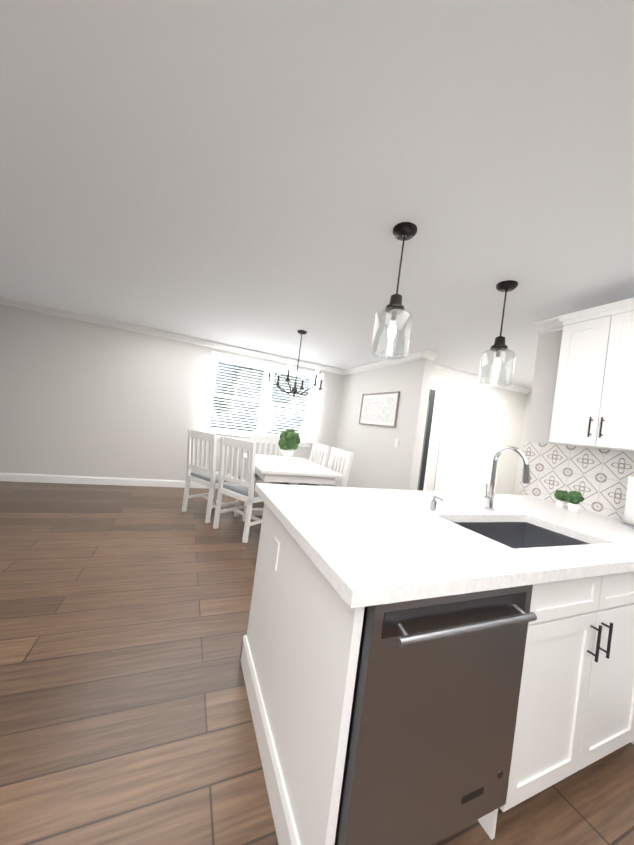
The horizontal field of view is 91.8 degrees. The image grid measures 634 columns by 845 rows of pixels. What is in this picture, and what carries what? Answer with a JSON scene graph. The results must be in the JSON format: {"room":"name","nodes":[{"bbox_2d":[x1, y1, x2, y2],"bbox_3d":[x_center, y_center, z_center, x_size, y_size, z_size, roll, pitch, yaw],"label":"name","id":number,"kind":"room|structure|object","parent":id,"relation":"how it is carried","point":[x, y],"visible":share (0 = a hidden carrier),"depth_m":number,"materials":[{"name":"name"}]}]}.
{"room":"kitchen","nodes":[
{"label":"kitchen","id":0,"kind":"room"},
{"bbox_2d":[0,304,344,485],"bbox_3d":[-2.056,-0.150,5.011,5.340,2.400,0.140,8,0,-23],"label":"wall","id":1,"kind":"structure","parent":0,"point":[81,398],"depth_m":4.49,"materials":[{"name":"white paint"}]},
{"bbox_2d":[0,473,217,488],"bbox_3d":[-2.109,0.997,4.959,5.200,0.110,0.015,8,0,-23],"label":"baseboard","id":2,"kind":"structure","parent":1,"relation":"attached to","point":[20,477],"depth_m":4.46,"materials":[{"name":"white wood"}]},
{"bbox_2d":[0,296,343,374],"bbox_3d":[-1.800,-1.281,4.943,5.200,0.089,0.085,8,0,-23],"label":"crown molding","id":3,"kind":"structure","parent":1,"relation":"attached to","point":[4,300],"depth_m":4.65,"materials":[{"name":"white wood"}]},
{"bbox_2d":[200,351,319,446],"bbox_3d":[-0.948,-0.353,5.443,1.970,1.415,0.184,8,0,-23],"label":"window","id":4,"kind":"structure","parent":1,"relation":"in","point":[265,403],"depth_m":5.39,"materials":[{"name":"white wood"}]},
{"bbox_2d":[207,358,313,440],"bbox_3d":[-0.944,-0.366,5.437,1.758,1.210,0.058,8,0,-23],"label":"window blinds","id":5,"kind":"object","parent":4,"relation":"attached to","point":[256,366],"visible":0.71,"depth_m":5.35,"materials":[{"name":"white plastic"}]},
{"bbox_2d":[0,481,633,844],"bbox_3d":[1.908,1.573,1.525,10.400,0.050,9.900,8,0,-23],"label":"floor","id":6,"kind":"structure","parent":0,"point":[125,715],"depth_m":1.36,"materials":[{"name":"brown wood"}]},
{"bbox_2d":[182,429,239,522],"bbox_3d":[-1.291,0.636,3.832,0.520,1.020,0.520,7,-1,35],"label":"chair","id":7,"kind":"object","parent":6,"relation":"on","point":[206,477],"visible":0.92,"depth_m":3.67,"materials":[{"name":"white wood"}]},
{"bbox_2d":[213,436,262,542],"bbox_3d":[-0.761,0.702,3.417,0.520,1.020,0.520,7,-1,35],"label":"chair","id":8,"kind":"object","parent":6,"relation":"on","point":[242,490],"visible":0.79,"depth_m":3.24,"materials":[{"name":"white wood"}]},
{"bbox_2d":[245,433,280,480],"bbox_3d":[-0.760,0.711,4.608,0.520,1.020,0.520,8,0,-23],"label":"chair","id":9,"kind":"object","parent":6,"relation":"on","point":[266,438],"visible":0.21,"depth_m":4.81,"materials":[{"name":"white wood"}]},
{"bbox_2d":[244,453,342,515],"bbox_3d":[-0.423,0.877,3.791,0.920,0.765,1.250,8,0,-23],"label":"dining table","id":10,"kind":"object","parent":6,"relation":"on","point":[278,470],"visible":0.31,"depth_m":3.38,"materials":[{"name":"white wood"}]},
{"bbox_2d":[278,428,300,461],"bbox_3d":[-0.365,0.284,3.911,0.273,0.426,0.285,8,0,-23],"label":"potted plant","id":11,"kind":"object","parent":10,"relation":"on","point":[289,440],"visible":1,"depth_m":3.83,"materials":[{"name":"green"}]},
{"bbox_2d":[280,442,330,485],"bbox_3d":[-0.222,0.778,4.197,0.520,1.020,0.520,8,0,-23],"label":"chair","id":12,"kind":"object","parent":6,"relation":"on","point":[323,448],"visible":0.27,"depth_m":4.19,"materials":[{"name":"white wood"}]},
{"bbox_2d":[323,447,353,486],"bbox_3d":[0.018,0.804,3.626,0.520,1.020,0.520,8,0,-23],"label":"chair","id":13,"kind":"object","parent":6,"relation":"on","point":[344,455],"visible":0.23,"depth_m":3.63,"materials":[{"name":"white wood"}]},
{"bbox_2d":[523,571,633,743],"bbox_3d":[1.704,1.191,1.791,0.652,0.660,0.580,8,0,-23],"label":"base cabinet","id":14,"kind":"object","parent":6,"relation":"on","point":[580,641],"depth_m":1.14,"materials":[{"name":"white wood"}]},
{"bbox_2d":[256,483,607,522],"bbox_3d":[0.826,0.507,1.905,2.332,0.040,0.530,8,0,-23],"label":"countertop","id":15,"kind":"structure","parent":14,"relation":"on","point":[461,507],"depth_m":1.70,"materials":[{"name":"white stone"}]},
{"bbox_2d":[430,495,442,510],"bbox_3d":[0.615,0.417,1.579,0.032,0.078,0.072,8,0,-23],"label":"soap dispenser","id":16,"kind":"object","parent":15,"relation":"on","point":[433,504],"visible":1,"depth_m":1.58,"materials":[{"name":"silver metal"}]},
{"bbox_2d":[483,446,529,510],"bbox_3d":[1.054,0.322,1.716,0.096,0.382,0.240,8,0,-23],"label":"faucet","id":17,"kind":"object","parent":15,"relation":"on","point":[489,496],"visible":1,"depth_m":1.78,"materials":[{"name":"silver metal"}]},
{"bbox_2d":[554,490,567,507],"bbox_3d":[1.756,0.547,2.204,0.086,0.124,0.087,8,0,-23],"label":"potted plant","id":18,"kind":"object","parent":15,"relation":"on","point":[560,496],"visible":0.9,"depth_m":2.18,"materials":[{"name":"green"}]},
{"bbox_2d":[566,491,583,512],"bbox_3d":[1.758,0.537,2.097,0.096,0.141,0.098,8,0,-23],"label":"potted plant","id":19,"kind":"object","parent":15,"relation":"on","point":[574,498],"visible":1,"depth_m":2.07,"materials":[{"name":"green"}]},
{"bbox_2d":[334,585,536,844],"bbox_3d":[0.267,0.841,1.102,0.600,0.763,0.625,8,0,-23],"label":"dishwasher","id":20,"kind":"object","parent":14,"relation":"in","point":[430,742],"visible":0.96,"depth_m":0.83,"materials":[{"name":"silver metal"}]},
{"bbox_2d":[280,511,633,610],"bbox_3d":[1.036,0.531,1.406,2.332,0.040,0.555,8,0,-23],"label":"countertop","id":21,"kind":"structure","parent":14,"relation":"on","point":[368,560],"depth_m":0.99,"materials":[{"name":"white stone"}]},
{"bbox_2d":[620,476,633,528],"bbox_3d":[1.925,0.472,1.828,0.150,0.310,0.150,8,0,-23],"label":"paper towel","id":22,"kind":"object","parent":21,"relation":"on","point":[628,520],"visible":1,"depth_m":1.83,"materials":[{"name":"white paper"}]},
{"bbox_2d":[0,0,633,388],"bbox_3d":[2.223,-0.857,1.544,10.400,0.050,9.900,8,0,-23],"label":"ceiling","id":23,"kind":"structure","parent":0,"point":[266,176],"depth_m":1.35,"materials":[{"name":"grey paint"}]},
{"bbox_2d":[266,330,322,396],"bbox_3d":[-0.235,-0.719,3.796,0.722,0.819,0.658,8,0,-23],"label":"chandelier","id":24,"kind":"object","parent":23,"relation":"hanging from","point":[294,388],"visible":1,"depth_m":3.77,"materials":[{"name":"black metal"}]},
{"bbox_2d":[371,222,416,358],"bbox_3d":[0.437,-0.711,1.679,0.200,0.694,0.200,8,0,-23],"label":"pendant light","id":25,"kind":"object","parent":23,"relation":"hanging from","point":[394,307],"visible":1,"depth_m":1.66,"materials":[{"name":"clear glass"}]},
{"bbox_2d":[478,280,517,386],"bbox_3d":[1.259,-0.601,2.106,0.200,0.694,0.200,8,0,-23],"label":"pendant light","id":26,"kind":"object","parent":23,"relation":"hanging from","point":[499,345],"visible":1,"depth_m":2.09,"materials":[{"name":"clear glass"}]},
{"bbox_2d":[333,330,564,494],"bbox_3d":[2.138,0.371,2.054,0.140,2.400,8.880,8,0,-23],"label":"wall","id":27,"kind":"structure","parent":0,"point":[380,461],"depth_m":4.24,"materials":[{"name":"white paint"}]},
{"bbox_2d":[359,391,399,427],"bbox_3d":[0.947,-0.206,4.805,0.025,0.520,0.990,8,0,-23],"label":"framed picture","id":28,"kind":"object","parent":27,"relation":"attached to","point":[378,409],"visible":1,"depth_m":4.74,"materials":[{"name":"white paper"}]},
{"bbox_2d":[344,349,435,374],"bbox_3d":[0.987,-0.920,4.892,0.105,0.089,2.190,8,0,-23],"label":"crown molding","id":29,"kind":"structure","parent":27,"relation":"attached to","point":[422,354],"depth_m":4.54,"materials":[{"name":"white wood"}]},
{"bbox_2d":[394,438,398,446],"bbox_3d":[1.113,0.286,4.290,0.006,0.120,0.080,8,0,-23],"label":"switch plate","id":30,"kind":"object","parent":27,"relation":"attached to","point":[396,444],"visible":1,"depth_m":4.29,"materials":[{"name":"white plastic"}]},
{"bbox_2d":[534,316,562,334],"bbox_3d":[2.762,-0.723,0.642,0.085,0.089,4.410,8,0,-23],"label":"crown molding","id":31,"kind":"structure","parent":27,"relation":"attached to","point":[553,324],"depth_m":2.57,"materials":[{"name":"white wood"}]},
{"bbox_2d":[519,441,633,519],"bbox_3d":[2.374,0.228,1.355,0.008,0.905,2.879,8,0,-23],"label":"wall tile","id":32,"kind":"structure","parent":27,"relation":"attached to","point":[597,478],"depth_m":2.26,"materials":[{"name":"white tile"}]},
{"bbox_2d":[549,297,633,451],"bbox_3d":[1.991,-0.281,1.985,0.320,0.916,0.628,8,0,-23],"label":"upper cabinet","id":33,"kind":"object","parent":27,"relation":"attached to","point":[593,406],"depth_m":1.99,"materials":[{"name":"white wood"}]},
{"bbox_2d":[426,371,525,494],"bbox_3d":[2.446,0.435,5.086,2.800,2.400,0.140,8,0,-23],"label":"wall","id":34,"kind":"structure","parent":0,"point":[513,435],"depth_m":5.33,"materials":[{"name":"white paint"}]},
{"bbox_2d":[417,389,435,490],"bbox_3d":[1.431,0.485,4.561,0.510,2.030,0.041,8,0,-23],"label":"entry door","id":35,"kind":"structure","parent":34,"relation":"in","point":[425,448],"depth_m":4.62,"materials":[{"name":"black"}]},
{"bbox_2d":[423,385,505,492],"bbox_3d":[2.157,0.547,4.882,2.130,2.100,0.019,8,0,-23],"label":"trim","id":36,"kind":"structure","parent":34,"relation":"attached to","point":[445,415],"depth_m":4.78,"materials":[{"name":"white wood"}]},
{"bbox_2d":[438,394,502,492],"bbox_3d":[2.509,0.624,5.015,1.206,2.010,0.052,8,0,-23],"label":"bifold closet door","id":37,"kind":"structure","parent":34,"relation":"in","point":[471,440],"depth_m":4.99,"materials":[{"name":"white wood"}]},
{"bbox_2d":[432,364,531,393],"bbox_3d":[2.574,-0.714,4.963,2.660,0.089,0.085,8,0,-23],"label":"crown molding","id":38,"kind":"structure","parent":34,"relation":"attached to","point":[436,368],"depth_m":4.94,"materials":[{"name":"white wood"}]},
{"bbox_2d":[514,390,531,494],"bbox_3d":[4.051,0.640,4.674,0.140,2.400,1.860,8,0,-23],"label":"wall","id":39,"kind":"structure","parent":0,"point":[528,396],"depth_m":5.47,"materials":[{"name":"white paint"}]},
{"label":"outside","id":40,"kind":"structure","parent":0,"visible":0},
{"bbox_2d":[209,362,309,436],"bbox_3d":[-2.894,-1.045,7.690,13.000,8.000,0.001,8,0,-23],"label":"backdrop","id":41,"kind":"structure","parent":40,"point":[221,366],"depth_m":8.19,"materials":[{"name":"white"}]}
]}

